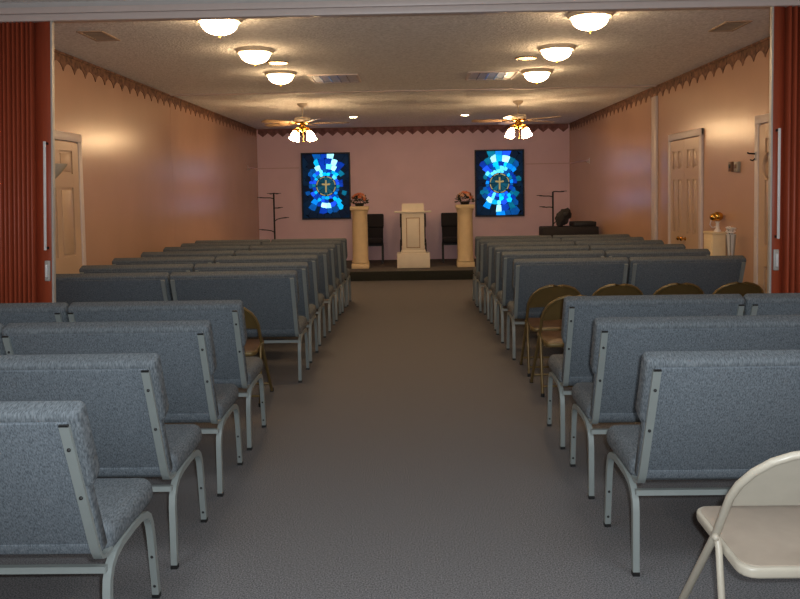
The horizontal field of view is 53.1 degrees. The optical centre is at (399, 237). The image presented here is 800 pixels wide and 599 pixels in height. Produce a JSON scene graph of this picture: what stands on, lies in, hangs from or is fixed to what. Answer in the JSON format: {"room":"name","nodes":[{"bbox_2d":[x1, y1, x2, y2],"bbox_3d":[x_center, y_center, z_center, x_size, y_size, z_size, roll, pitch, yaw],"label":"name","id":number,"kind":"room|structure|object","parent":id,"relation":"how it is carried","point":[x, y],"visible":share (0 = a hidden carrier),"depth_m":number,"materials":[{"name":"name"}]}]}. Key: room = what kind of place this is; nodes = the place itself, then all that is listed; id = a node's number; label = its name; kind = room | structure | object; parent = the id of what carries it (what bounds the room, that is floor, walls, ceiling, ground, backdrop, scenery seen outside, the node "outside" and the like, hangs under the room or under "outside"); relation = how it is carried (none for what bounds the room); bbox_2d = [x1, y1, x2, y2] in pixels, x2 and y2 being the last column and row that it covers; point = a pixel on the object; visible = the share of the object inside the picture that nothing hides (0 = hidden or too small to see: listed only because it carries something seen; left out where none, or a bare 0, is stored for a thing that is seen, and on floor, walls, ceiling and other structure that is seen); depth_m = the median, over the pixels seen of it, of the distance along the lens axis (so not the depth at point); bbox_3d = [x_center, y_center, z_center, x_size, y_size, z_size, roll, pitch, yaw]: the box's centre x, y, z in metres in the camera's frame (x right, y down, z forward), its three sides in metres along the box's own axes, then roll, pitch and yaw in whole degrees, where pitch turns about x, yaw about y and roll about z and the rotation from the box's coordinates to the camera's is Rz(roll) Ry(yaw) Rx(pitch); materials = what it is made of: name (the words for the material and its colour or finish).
{"room":"house of worship","nodes":[
{"label":"house of worship","id":0,"kind":"room"},
{"bbox_2d":[54,60,259,264],"bbox_3d":[-2.993,-0.208,6.550,0.150,2.750,18.200,-1,3,1],"label":"wall","id":1,"kind":"structure","parent":0,"point":[127,148],"depth_m":9.16,"materials":[{"name":"paint"}]},
{"bbox_2d":[0,21,55,302],"bbox_3d":[-2.558,-0.099,5.295,0.699,2.642,0.172,-1,3,5],"label":"door","id":2,"kind":"structure","parent":1,"relation":"in","point":[27,85],"depth_m":5.22,"materials":[{"name":"red plastic"}]},
{"bbox_2d":[55,163,66,178],"bbox_3d":[-2.546,0.331,5.863,0.270,1.740,0.270,-1,3,1],"label":"lamp","id":3,"kind":"object","parent":1,"relation":"attached to","point":[59,167],"visible":0.12,"depth_m":5.78,"materials":[{"name":"beige glass"}]},
{"bbox_2d":[55,130,85,273],"bbox_3d":[-2.865,0.120,6.823,0.084,2.060,0.990,-1,3,1],"label":"door","id":4,"kind":"structure","parent":1,"relation":"in","point":[69,191],"depth_m":7.01,"materials":[{"name":"white paint"}]},
{"bbox_2d":[54,49,256,135],"bbox_3d":[-2.863,-1.736,10.466,0.018,0.156,10.100,-1,3,1],"label":"trim","id":5,"kind":"structure","parent":1,"relation":"attached to","point":[64,59],"depth_m":8.79,"materials":[{"name":"brown paper"}]},
{"bbox_2d":[170,108,179,246],"bbox_3d":[-2.854,-0.343,10.197,0.002,2.590,0.200,-1,3,1],"label":"trim","id":6,"kind":"structure","parent":1,"relation":"attached to","point":[172,111],"depth_m":10.17,"materials":[{"name":"paint"}]},
{"bbox_2d":[0,0,352,7],"bbox_3d":[0.068,-1.538,5.168,6.060,0.036,0.140,-1,3,1],"label":"wall header","id":7,"kind":"structure","parent":0,"point":[128,2],"depth_m":5.13,"materials":[{"name":"paint"}]},
{"bbox_2d":[0,0,799,22],"bbox_3d":[0.068,-1.476,5.127,6.060,0.086,0.090,-1,3,1],"label":"ceiling beam","id":8,"kind":"structure","parent":7,"relation":"attached to","point":[355,8],"depth_m":5.10,"materials":[{"name":"white paint"}]},
{"bbox_2d":[0,0,769,128],"bbox_3d":[0.088,-1.679,6.412,6.460,0.100,18.600,-1,3,1],"label":"ceiling","id":9,"kind":"structure","parent":0,"point":[633,48],"depth_m":7.64,"materials":[{"name":"white paint"}]},
{"bbox_2d":[76,30,119,40],"bbox_3d":[-2.345,-1.572,6.229,0.200,0.010,0.380,-1,3,1],"label":"ceiling vent","id":10,"kind":"object","parent":9,"relation":"in","point":[97,35],"visible":1,"depth_m":6.22,"materials":[{"name":"metal"}]},
{"bbox_2d":[83,32,114,39],"bbox_3d":[-2.345,-1.571,6.225,0.156,0.005,0.312,-1,3,1],"label":"grille","id":11,"kind":"object","parent":10,"relation":"attached to","point":[92,35],"depth_m":6.22,"materials":[{"name":"metal"}]},
{"bbox_2d":[196,19,243,38],"bbox_3d":[-1.283,-1.490,5.685,0.340,0.147,0.340,-1,3,1],"label":"dome lamp","id":12,"kind":"object","parent":9,"relation":"attached to","point":[215,27],"visible":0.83,"depth_m":5.61,"materials":[{"name":"white glass"}]},
{"bbox_2d":[235,46,274,66],"bbox_3d":[-1.261,-1.565,6.963,0.340,0.147,0.340,-1,3,1],"label":"dome lamp","id":13,"kind":"object","parent":9,"relation":"attached to","point":[254,55],"visible":1,"depth_m":6.87,"materials":[{"name":"white glass"}]},
{"bbox_2d":[267,61,287,64],"bbox_3d":[-1.172,-1.676,7.656,0.209,0.008,0.209,-1,3,1],"label":"recessed light","id":14,"kind":"object","parent":9,"relation":"in","point":[268,62],"visible":1,"depth_m":7.63,"materials":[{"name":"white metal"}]},
{"bbox_2d":[264,70,296,85],"bbox_3d":[-1.238,-1.643,8.300,0.340,0.147,0.340,-1,3,1],"label":"dome lamp","id":15,"kind":"object","parent":9,"relation":"attached to","point":[280,77],"visible":1,"depth_m":8.20,"materials":[{"name":"white glass"}]},
{"bbox_2d":[261,103,349,141],"bbox_3d":[-1.334,-1.618,11.270,1.248,0.540,1.260,-1,3,1],"label":"ceiling fan","id":16,"kind":"object","parent":9,"relation":"hanging from","point":[302,121],"visible":1,"depth_m":11.18,"materials":[{"name":"white glass"}]},
{"bbox_2d":[307,74,360,82],"bbox_3d":[-0.712,-1.746,8.776,0.540,0.016,0.600,-1,3,1],"label":"air vent","id":17,"kind":"object","parent":9,"relation":"in","point":[319,78],"visible":1,"depth_m":8.76,"materials":[{"name":"silver metal"}]},
{"bbox_2d":[170,85,655,95],"bbox_3d":[0.148,-1.829,9.939,6.060,0.014,0.060,-1,3,1],"label":"trim","id":18,"kind":"structure","parent":9,"relation":"attached to","point":[646,85],"depth_m":9.92,"materials":[{"name":"white paint"}]},
{"bbox_2d":[465,71,519,79],"bbox_3d":[0.998,-1.772,8.746,0.540,0.016,0.600,-1,3,1],"label":"air vent","id":19,"kind":"object","parent":9,"relation":"in","point":[474,75],"visible":1,"depth_m":8.73,"materials":[{"name":"silver metal"}]},
{"bbox_2d":[472,100,560,138],"bbox_3d":[1.634,-1.674,11.375,1.230,0.540,1.266,-1,3,1],"label":"ceiling fan","id":20,"kind":"object","parent":9,"relation":"hanging from","point":[517,118],"visible":1,"depth_m":11.30,"materials":[{"name":"white glass"}]},
{"bbox_2d":[515,56,536,59],"bbox_3d":[1.199,-1.715,7.633,0.209,0.008,0.209,-1,3,1],"label":"recessed light","id":21,"kind":"object","parent":9,"relation":"in","point":[521,57],"visible":1,"depth_m":7.62,"materials":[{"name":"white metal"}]},
{"bbox_2d":[521,68,552,83],"bbox_3d":[1.450,-1.698,8.472,0.340,0.147,0.340,-1,3,1],"label":"dome lamp","id":22,"kind":"object","parent":9,"relation":"attached to","point":[536,75],"visible":1,"depth_m":8.37,"materials":[{"name":"white glass"}]},
{"bbox_2d":[537,43,575,62],"bbox_3d":[1.386,-1.615,7.075,0.340,0.147,0.340,-1,3,1],"label":"dome lamp","id":23,"kind":"object","parent":9,"relation":"attached to","point":[561,51],"visible":1,"depth_m":6.98,"materials":[{"name":"white glass"}]},
{"bbox_2d":[566,12,614,33],"bbox_3d":[1.363,-1.537,5.738,0.340,0.147,0.340,-1,3,1],"label":"dome lamp","id":24,"kind":"object","parent":9,"relation":"attached to","point":[586,21],"visible":0.95,"depth_m":5.65,"materials":[{"name":"white glass"}]},
{"bbox_2d":[708,20,752,31],"bbox_3d":[2.581,-1.657,6.261,0.200,0.010,0.380,-1,3,1],"label":"ceiling vent","id":25,"kind":"object","parent":9,"relation":"in","point":[727,26],"visible":1,"depth_m":6.25,"materials":[{"name":"metal"}]},
{"bbox_2d":[713,22,747,30],"bbox_3d":[2.581,-1.656,6.257,0.156,0.005,0.312,-1,3,1],"label":"grille","id":26,"kind":"object","parent":25,"relation":"attached to","point":[726,26],"depth_m":6.25,"materials":[{"name":"metal"}]},
{"bbox_2d":[0,279,799,598],"bbox_3d":[0.135,1.166,6.578,6.460,0.100,18.600,-1,3,1],"label":"floor","id":27,"kind":"structure","parent":0,"point":[412,457],"depth_m":3.92,"materials":[{"name":"carpet"}]},
{"bbox_2d":[0,323,6,354],"bbox_3d":[-2.353,0.848,4.102,0.976,0.908,0.708,-1,3,1],"label":"pew","id":28,"kind":"object","parent":27,"relation":"on","point":[2,348],"visible":0.03,"depth_m":3.78,"materials":[{"name":"grey fabric"}]},
{"bbox_2d":[0,302,68,326],"bbox_3d":[-2.341,0.806,4.810,0.976,0.908,0.708,-1,3,1],"label":"pew","id":29,"kind":"object","parent":27,"relation":"on","point":[53,311],"visible":0.12,"depth_m":4.45,"materials":[{"name":"grey fabric"}]},
{"bbox_2d":[0,400,160,598],"bbox_3d":[-1.392,0.917,2.637,0.976,0.908,0.708,-1,3,1],"label":"pew","id":30,"kind":"object","parent":27,"relation":"on","point":[53,500],"visible":1,"depth_m":2.40,"materials":[{"name":"grey fabric"}]},
{"bbox_2d":[0,353,207,568],"bbox_3d":[-1.381,0.877,3.321,0.976,0.908,0.708,-1,3,1],"label":"pew","id":31,"kind":"object","parent":27,"relation":"on","point":[124,396],"visible":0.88,"depth_m":3.02,"materials":[{"name":"grey fabric"}]},
{"bbox_2d":[56,272,172,305],"bbox_3d":[-2.250,0.708,6.468,0.976,0.908,0.706,-1,3,1],"label":"pew","id":32,"kind":"object","parent":27,"relation":"on","point":[151,286],"visible":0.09,"depth_m":6.13,"materials":[{"name":"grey fabric"}]},
{"bbox_2d":[2,320,242,496],"bbox_3d":[-1.368,0.832,4.084,0.976,0.908,0.708,-1,3,1],"label":"pew","id":33,"kind":"object","parent":27,"relation":"on","point":[185,349],"visible":0.64,"depth_m":3.76,"materials":[{"name":"grey fabric"}]},
{"bbox_2d":[79,264,193,274],"bbox_3d":[-2.248,0.665,7.186,0.976,0.908,0.706,-1,3,1],"label":"pew","id":34,"kind":"object","parent":27,"relation":"on","point":[145,268],"visible":0.16,"depth_m":6.83,"materials":[{"name":"grey fabric"}]},
{"bbox_2d":[112,256,214,265],"bbox_3d":[-2.245,0.621,7.955,0.976,0.908,0.706,-1,3,1],"label":"pew","id":35,"kind":"object","parent":27,"relation":"on","point":[147,260],"visible":0.15,"depth_m":7.60,"materials":[{"name":"grey fabric"}]},
{"bbox_2d":[67,300,266,449],"bbox_3d":[-1.356,0.790,4.793,0.976,0.908,0.708,-1,3,1],"label":"pew","id":36,"kind":"object","parent":27,"relation":"on","point":[226,317],"visible":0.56,"depth_m":4.47,"materials":[{"name":"grey fabric"}]},
{"bbox_2d":[141,251,234,258],"bbox_3d":[-2.213,0.576,8.704,0.976,0.908,0.706,-1,3,1],"label":"pew","id":37,"kind":"object","parent":27,"relation":"on","point":[215,254],"visible":0.14,"depth_m":8.35,"materials":[{"name":"grey fabric"}]},
{"bbox_2d":[163,246,248,252],"bbox_3d":[-2.200,0.532,9.452,0.976,0.908,0.706,-1,3,1],"label":"pew","id":38,"kind":"object","parent":27,"relation":"on","point":[198,248],"visible":0.09,"depth_m":9.10,"materials":[{"name":"grey fabric"}]},
{"bbox_2d":[181,242,260,247],"bbox_3d":[-2.175,0.495,10.081,0.976,0.908,0.706,-1,3,1],"label":"pew","id":39,"kind":"object","parent":27,"relation":"on","point":[249,244],"visible":0.1,"depth_m":9.73,"materials":[{"name":"grey fabric"}]},
{"bbox_2d":[195,239,270,243],"bbox_3d":[-2.150,0.461,10.649,0.976,0.908,0.706,-1,3,1],"label":"pew","id":40,"kind":"object","parent":27,"relation":"on","point":[258,240],"visible":0.06,"depth_m":10.31,"materials":[{"name":"grey fabric"}]},
{"bbox_2d":[169,270,309,382],"bbox_3d":[-1.265,0.692,6.450,0.976,0.908,0.706,-1,3,1],"label":"pew","id":41,"kind":"object","parent":27,"relation":"on","point":[272,297],"visible":0.59,"depth_m":6.15,"materials":[{"name":"grey fabric"}]},
{"bbox_2d":[194,262,318,362],"bbox_3d":[-1.263,0.650,7.169,0.976,0.908,0.706,-1,3,1],"label":"pew","id":42,"kind":"object","parent":27,"relation":"on","point":[305,309],"visible":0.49,"depth_m":6.84,"materials":[{"name":"grey fabric"}]},
{"bbox_2d":[244,307,273,406],"bbox_3d":[-1.195,0.807,5.773,0.461,0.756,0.591,-1,3,1],"label":"folding chair","id":43,"kind":"object","parent":27,"relation":"on","point":[252,347],"visible":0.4,"depth_m":5.65,"materials":[{"name":"brown metal"}]},
{"bbox_2d":[215,255,325,345],"bbox_3d":[-1.260,0.605,7.938,0.976,0.908,0.706,-1,3,1],"label":"pew","id":44,"kind":"object","parent":27,"relation":"on","point":[315,298],"visible":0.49,"depth_m":7.61,"materials":[{"name":"grey fabric"}]},
{"bbox_2d":[235,249,334,332],"bbox_3d":[-1.227,0.561,8.686,0.976,0.908,0.706,-1,3,1],"label":"pew","id":45,"kind":"object","parent":27,"relation":"on","point":[324,288],"visible":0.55,"depth_m":8.37,"materials":[{"name":"grey fabric"}]},
{"bbox_2d":[249,244,340,320],"bbox_3d":[-1.214,0.517,9.434,0.976,0.908,0.706,-1,3,1],"label":"pew","id":46,"kind":"object","parent":27,"relation":"on","point":[332,280],"visible":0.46,"depth_m":9.12,"materials":[{"name":"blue fabric"}]},
{"bbox_2d":[261,241,346,312],"bbox_3d":[-1.189,0.480,10.063,0.976,0.908,0.706,-1,3,1],"label":"pew","id":47,"kind":"object","parent":27,"relation":"on","point":[339,274],"visible":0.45,"depth_m":9.75,"materials":[{"name":"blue fabric"}]},
{"bbox_2d":[271,238,350,305],"bbox_3d":[-1.164,0.446,10.632,0.976,0.908,0.706,-1,3,1],"label":"pew","id":48,"kind":"object","parent":27,"relation":"on","point":[345,269],"visible":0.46,"depth_m":10.32,"materials":[{"name":"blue fabric"}]},
{"bbox_2d":[346,258,475,271],"bbox_3d":[0.268,0.565,14.555,6.056,0.165,2.198,-1,3,1],"label":"platform","id":49,"kind":"object","parent":27,"relation":"on","point":[435,264],"visible":0.04,"depth_m":14.09,"materials":[{"name":"carpet"}]},
{"bbox_2d":[257,193,288,238],"bbox_3d":[-2.377,-0.177,15.065,0.557,1.344,0.318,1,4,25],"label":"display stand","id":50,"kind":"object","parent":49,"relation":"on","point":[273,198],"visible":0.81,"depth_m":15.02,"materials":[{"name":"black metal"}]},
{"bbox_2d":[350,206,369,268],"bbox_3d":[-0.699,-0.015,14.037,0.316,1.085,0.316,-1,3,1],"label":"pedestal","id":51,"kind":"object","parent":49,"relation":"on","point":[359,213],"visible":1,"depth_m":13.92,"materials":[{"name":"beige paint"}]},
{"bbox_2d":[350,193,368,205],"bbox_3d":[-0.708,-0.674,13.976,0.362,0.237,0.334,-3,4,-33],"label":"flower arrangement","id":52,"kind":"object","parent":51,"relation":"on","point":[357,196],"visible":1,"depth_m":13.92,"materials":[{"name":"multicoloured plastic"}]},
{"bbox_2d":[367,214,383,263],"bbox_3d":[-0.561,0.008,15.122,0.498,0.908,0.706,-1,3,1],"label":"chair","id":53,"kind":"object","parent":49,"relation":"on","point":[375,221],"visible":0.6,"depth_m":15.28,"materials":[{"name":"black fabric"}]},
{"bbox_2d":[345,270,473,280],"bbox_3d":[0.249,0.633,13.454,6.056,0.157,0.008,-1,3,1],"label":"trim","id":54,"kind":"structure","parent":49,"relation":"attached to","point":[450,274],"depth_m":13.45,"materials":[{"name":"wood"}]},
{"bbox_2d":[394,203,430,267],"bbox_3d":[0.231,-0.049,14.049,0.640,1.120,0.380,-1,3,1],"label":"lectern","id":55,"kind":"object","parent":49,"relation":"on","point":[413,254],"visible":1,"depth_m":13.89,"materials":[{"name":"beige paint"}]},
{"bbox_2d":[394,210,430,213],"bbox_3d":[0.224,-0.453,14.016,0.640,0.040,0.360,-1,3,1],"label":"shelf","id":56,"kind":"object","parent":55,"relation":"attached to","point":[403,211],"depth_m":13.86,"materials":[{"name":"beige paint"}]},
{"bbox_2d":[400,213,426,251],"bbox_3d":[0.249,-0.005,15.107,0.498,0.908,0.706,-1,3,1],"label":"chair","id":57,"kind":"object","parent":49,"relation":"on","point":[425,242],"visible":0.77,"depth_m":15.26,"materials":[{"name":"black fabric"}]},
{"bbox_2d":[441,213,456,262],"bbox_3d":[1.039,-0.017,15.093,0.498,0.908,0.706,-1,3,1],"label":"chair","id":58,"kind":"object","parent":49,"relation":"on","point":[448,220],"visible":0.53,"depth_m":15.25,"materials":[{"name":"black fabric"}]},
{"bbox_2d":[455,204,474,266],"bbox_3d":[1.141,-0.044,14.004,0.316,1.085,0.316,-1,3,1],"label":"pedestal","id":59,"kind":"object","parent":49,"relation":"on","point":[464,212],"visible":0.99,"depth_m":13.88,"materials":[{"name":"beige paint"}]},
{"bbox_2d":[455,191,474,204],"bbox_3d":[1.132,-0.704,13.950,0.367,0.238,0.324,-3,4,-33],"label":"flower arrangement","id":60,"kind":"object","parent":59,"relation":"on","point":[467,195],"visible":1,"depth_m":13.88,"materials":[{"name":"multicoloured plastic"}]},
{"bbox_2d":[537,191,563,225],"bbox_3d":[2.705,-0.188,14.228,0.492,1.294,0.316,1,4,28],"label":"display stand","id":61,"kind":"object","parent":49,"relation":"on","point":[552,196],"visible":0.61,"depth_m":14.19,"materials":[{"name":"black metal"}]},
{"bbox_2d":[473,235,551,304],"bbox_3d":[1.459,0.409,10.515,0.976,0.908,0.706,-1,3,1],"label":"pew","id":62,"kind":"object","parent":27,"relation":"on","point":[476,269],"visible":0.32,"depth_m":10.20,"materials":[{"name":"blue fabric"}]},
{"bbox_2d":[476,238,560,312],"bbox_3d":[1.448,0.445,9.896,0.976,0.908,0.706,-1,3,1],"label":"pew","id":63,"kind":"object","parent":27,"relation":"on","point":[483,272],"visible":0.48,"depth_m":9.60,"materials":[{"name":"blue fabric"}]},
{"bbox_2d":[484,241,574,320],"bbox_3d":[1.478,0.481,9.277,0.976,0.908,0.706,-1,3,1],"label":"pew","id":64,"kind":"object","parent":27,"relation":"on","point":[490,278],"visible":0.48,"depth_m":8.96,"materials":[{"name":"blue fabric"}]},
{"bbox_2d":[490,245,589,330],"bbox_3d":[1.482,0.520,8.608,0.976,0.908,0.706,-1,3,1],"label":"pew","id":65,"kind":"object","parent":27,"relation":"on","point":[497,286],"visible":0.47,"depth_m":8.29,"materials":[{"name":"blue fabric"}]},
{"bbox_2d":[519,284,580,376],"bbox_3d":[1.238,0.721,6.538,0.461,0.756,0.591,-1,3,1],"label":"folding chair","id":66,"kind":"object","parent":27,"relation":"on","point":[542,296],"visible":0.58,"depth_m":6.33,"materials":[{"name":"brown metal"}]},
{"bbox_2d":[496,250,604,342],"bbox_3d":[1.465,0.561,7.909,0.976,0.908,0.706,-1,3,1],"label":"pew","id":67,"kind":"object","parent":27,"relation":"on","point":[506,295],"visible":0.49,"depth_m":7.59,"materials":[{"name":"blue fabric"}]},
{"bbox_2d":[530,295,584,396],"bbox_3d":[1.229,0.758,5.909,0.461,0.756,0.591,-1,3,-1],"label":"folding chair","id":68,"kind":"object","parent":27,"relation":"on","point":[553,310],"visible":0.48,"depth_m":5.77,"materials":[{"name":"brown metal"}]},
{"bbox_2d":[506,257,628,359],"bbox_3d":[1.467,0.607,7.130,0.976,0.908,0.706,-1,3,1],"label":"pew","id":69,"kind":"object","parent":27,"relation":"on","point":[587,275],"visible":0.53,"depth_m":6.82,"materials":[{"name":"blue fabric"}]},
{"bbox_2d":[539,226,598,236],"bbox_3d":[2.747,0.251,13.037,0.890,0.885,0.461,-1,3,1],"label":"trunk","id":70,"kind":"object","parent":27,"relation":"on","point":[543,230],"visible":0.09,"depth_m":12.80,"materials":[{"name":"black wood"}]},
{"bbox_2d":[555,208,571,226],"bbox_3d":[2.638,-0.340,12.938,0.264,0.308,0.196,0,4,17],"label":"bag","id":71,"kind":"object","parent":70,"relation":"on","point":[562,217],"visible":1,"depth_m":12.88,"materials":[{"name":"fabric"}]},
{"bbox_2d":[569,221,595,226],"bbox_3d":[2.974,-0.234,13.027,0.370,0.075,0.366,-1,3,1],"label":"speaker box","id":72,"kind":"object","parent":70,"relation":"on","point":[571,223],"visible":1,"depth_m":12.85,"materials":[{"name":"black plastic"}]},
{"bbox_2d":[575,222,594,225],"bbox_3d":[2.971,-0.223,12.849,0.320,0.050,0.008,-1,3,1],"label":"grille","id":73,"kind":"object","parent":72,"relation":"attached to","point":[576,223],"depth_m":12.84,"materials":[{"name":"black metal"}]},
{"bbox_2d":[552,234,629,238],"bbox_3d":[2.445,0.393,10.498,0.976,0.908,0.706,-1,3,1],"label":"pew","id":74,"kind":"object","parent":27,"relation":"on","point":[597,235],"visible":0.1,"depth_m":10.15,"materials":[{"name":"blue fabric"}]},
{"bbox_2d":[561,237,643,242],"bbox_3d":[2.434,0.430,9.879,0.976,0.908,0.706,-1,3,1],"label":"pew","id":75,"kind":"object","parent":27,"relation":"on","point":[574,240],"visible":0.08,"depth_m":9.53,"materials":[{"name":"grey fabric"}]},
{"bbox_2d":[592,283,642,295],"bbox_3d":[1.725,0.714,6.529,0.461,0.756,0.591,-1,3,2],"label":"folding chair","id":76,"kind":"object","parent":27,"relation":"on","point":[611,289],"visible":0.13,"depth_m":6.25,"materials":[{"name":"brown metal"}]},
{"bbox_2d":[575,240,663,248],"bbox_3d":[2.464,0.465,9.259,0.976,0.908,0.706,-1,3,1],"label":"pew","id":77,"kind":"object","parent":27,"relation":"on","point":[624,242],"visible":0.09,"depth_m":8.91,"materials":[{"name":"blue fabric"}]},
{"bbox_2d":[589,244,685,251],"bbox_3d":[2.467,0.504,8.590,0.976,0.908,0.706,-1,3,1],"label":"pew","id":78,"kind":"object","parent":27,"relation":"on","point":[604,248],"visible":0.16,"depth_m":8.24,"materials":[{"name":"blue fabric"}]},
{"bbox_2d":[547,294,744,449],"bbox_3d":[1.401,0.750,4.699,0.976,0.908,0.708,-1,3,1],"label":"pew","id":79,"kind":"object","parent":27,"relation":"on","point":[569,368],"visible":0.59,"depth_m":4.37,"materials":[{"name":"grey fabric"}]},
{"bbox_2d":[605,249,709,259],"bbox_3d":[2.451,0.546,7.892,0.976,0.908,0.706,-1,3,1],"label":"pew","id":80,"kind":"object","parent":27,"relation":"on","point":[657,252],"visible":0.13,"depth_m":7.54,"materials":[{"name":"grey fabric"}]},
{"bbox_2d":[653,282,703,294],"bbox_3d":[2.191,0.706,6.521,0.461,0.756,0.591,-1,3,0],"label":"folding chair","id":81,"kind":"object","parent":27,"relation":"on","point":[674,288],"visible":0.17,"depth_m":6.24,"materials":[{"name":"brown metal"}]},
{"bbox_2d":[569,315,799,498],"bbox_3d":[1.388,0.793,3.955,0.976,0.908,0.708,-1,3,1],"label":"pew","id":82,"kind":"object","parent":27,"relation":"on","point":[619,344],"visible":0.5,"depth_m":3.63,"materials":[{"name":"grey fabric"}]},
{"bbox_2d":[627,255,745,294],"bbox_3d":[2.453,0.591,7.113,0.976,0.908,0.706,-1,3,1],"label":"pew","id":83,"kind":"object","parent":27,"relation":"on","point":[649,274],"visible":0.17,"depth_m":6.79,"materials":[{"name":"grey fabric"}]},
{"bbox_2d":[603,349,799,576],"bbox_3d":[1.375,0.839,3.181,0.976,0.908,0.708,-1,3,1],"label":"pew","id":84,"kind":"object","parent":27,"relation":"on","point":[722,414],"visible":0.98,"depth_m":2.92,"materials":[{"name":"grey fabric"}]},
{"bbox_2d":[703,231,725,255],"bbox_3d":[3.101,0.461,7.910,0.151,1.052,0.252,-1,3,1],"label":"stand","id":85,"kind":"object","parent":27,"relation":"on","point":[715,242],"visible":0.32,"depth_m":7.77,"materials":[{"name":"beige paint"}]},
{"bbox_2d":[709,212,723,231],"bbox_3d":[3.092,-0.160,7.823,0.135,0.196,0.108,-1,3,1],"label":"ornament","id":86,"kind":"object","parent":85,"relation":"on","point":[716,216],"visible":1,"depth_m":7.79,"materials":[{"name":"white metal"}]},
{"bbox_2d":[726,234,735,255],"bbox_3d":[3.062,0.490,7.411,0.100,1.055,0.088,-1,3,1],"label":"vase","id":87,"kind":"object","parent":27,"relation":"on","point":[730,238],"visible":0.38,"depth_m":7.36,"materials":[{"name":"ceramic"}]},
{"bbox_2d":[725,226,736,233],"bbox_3d":[3.053,-0.014,7.380,0.096,0.185,0.115,0,4,23],"label":"flowers","id":88,"kind":"object","parent":87,"relation":"in","point":[730,230],"visible":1,"depth_m":7.35,"materials":[{"name":"white plant"}]},
{"bbox_2d":[713,282,763,296],"bbox_3d":[2.663,0.699,6.513,0.461,0.756,0.591,-1,3,1],"label":"folding chair","id":89,"kind":"object","parent":27,"relation":"on","point":[743,288],"visible":0.2,"depth_m":6.24,"materials":[{"name":"brown metal"}]},
{"bbox_2d":[678,451,799,598],"bbox_3d":[1.171,0.943,2.479,0.481,0.788,0.617,-1,3,1],"label":"folding chair","id":90,"kind":"object","parent":27,"relation":"on","point":[756,527],"visible":1,"depth_m":2.36,"materials":[{"name":"beige metal"}]},
{"bbox_2d":[743,293,799,314],"bbox_3d":[2.386,0.734,4.681,0.976,0.908,0.708,-1,3,1],"label":"pew","id":91,"kind":"object","parent":27,"relation":"on","point":[755,303],"visible":0.07,"depth_m":4.34,"materials":[{"name":"grey fabric"}]},
{"bbox_2d":[257,125,569,259],"bbox_3d":[0.266,-0.794,15.653,6.360,2.750,0.150,-1,3,1],"label":"wall","id":92,"kind":"structure","parent":0,"point":[397,169],"depth_m":15.56,"materials":[{"name":"paint"}]},
{"bbox_2d":[301,152,350,219],"bbox_3d":[-1.439,-1.011,15.568,0.954,1.294,0.048,-1,3,1],"label":"stained glass panel","id":93,"kind":"object","parent":92,"relation":"attached to","point":[325,177],"visible":1,"depth_m":15.56,"materials":[{"name":"blue glass"}]},
{"bbox_2d":[257,124,568,136],"bbox_3d":[0.243,-2.082,15.494,6.020,0.156,0.018,-1,3,1],"label":"trim","id":94,"kind":"structure","parent":92,"relation":"attached to","point":[533,127],"depth_m":15.49,"materials":[{"name":"wood"}]},
{"bbox_2d":[248,159,588,168],"bbox_3d":[0.240,-1.349,14.669,6.060,0.016,1.750,-1,3,1],"label":"trim","id":95,"kind":"structure","parent":92,"relation":"attached to","point":[588,159],"depth_m":15.49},
{"bbox_2d":[474,149,524,216],"bbox_3d":[1.930,-1.064,15.508,0.954,1.294,0.048,-1,3,1],"label":"stained glass panel","id":96,"kind":"object","parent":92,"relation":"attached to","point":[499,174],"visible":1,"depth_m":15.50,"materials":[{"name":"blue glass"}]},
{"bbox_2d":[569,48,769,282],"bbox_3d":[3.216,-0.305,6.440,0.150,2.750,18.200,-1,3,1],"label":"wall","id":97,"kind":"structure","parent":0,"point":[613,191],"depth_m":9.34,"materials":[{"name":"paint"}]},
{"bbox_2d":[651,96,657,239],"bbox_3d":[3.187,-0.449,10.019,0.030,2.620,0.180,-1,3,1],"label":"trim","id":98,"kind":"structure","parent":97,"relation":"attached to","point":[654,100],"depth_m":9.95,"materials":[{"name":"white paint"}]},
{"bbox_2d":[569,36,769,129],"bbox_3d":[3.177,-1.831,10.358,0.018,0.156,10.100,-1,3,1],"label":"trim","id":99,"kind":"structure","parent":97,"relation":"attached to","point":[763,45],"depth_m":8.72,"materials":[{"name":"brown paper"}]},
{"bbox_2d":[668,128,703,248],"bbox_3d":[3.146,-0.126,8.926,0.084,2.105,1.090,-1,3,1],"label":"door","id":100,"kind":"structure","parent":97,"relation":"in","point":[685,157],"depth_m":8.83,"materials":[{"name":"white paint"}]},
{"bbox_2d":[728,162,733,171],"bbox_3d":[3.137,-0.676,7.582,0.037,0.092,0.072,-1,3,1],"label":"wall switch","id":101,"kind":"object","parent":97,"relation":"attached to","point":[730,164],"visible":0.95,"depth_m":7.56,"materials":[{"name":"brown plastic"}]},
{"bbox_2d":[734,161,740,171],"bbox_3d":[3.134,-0.662,7.442,0.037,0.096,0.090,-1,3,1],"label":"wall switch","id":102,"kind":"object","parent":97,"relation":"attached to","point":[737,165],"visible":1,"depth_m":7.40,"materials":[{"name":"grey plastic"}]},
{"bbox_2d":[753,113,768,292],"bbox_3d":[3.106,0.011,6.588,0.084,2.105,0.985,-1,3,1],"label":"door","id":103,"kind":"structure","parent":97,"relation":"in","point":[761,131],"depth_m":6.93,"materials":[{"name":"white paint"}]},
{"bbox_2d":[762,151,768,180],"bbox_3d":[3.105,-0.606,6.725,0.020,0.260,0.260,-1,3,1],"label":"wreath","id":104,"kind":"object","parent":103,"relation":"hanging from","point":[767,152],"visible":0.39,"depth_m":6.82,"materials":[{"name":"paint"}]},
{"bbox_2d":[767,6,799,292],"bbox_3d":[2.746,-0.172,5.189,0.741,2.622,0.176,-1,3,1],"label":"door","id":105,"kind":"structure","parent":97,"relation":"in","point":[783,263],"depth_m":5.13,"materials":[{"name":"red"}]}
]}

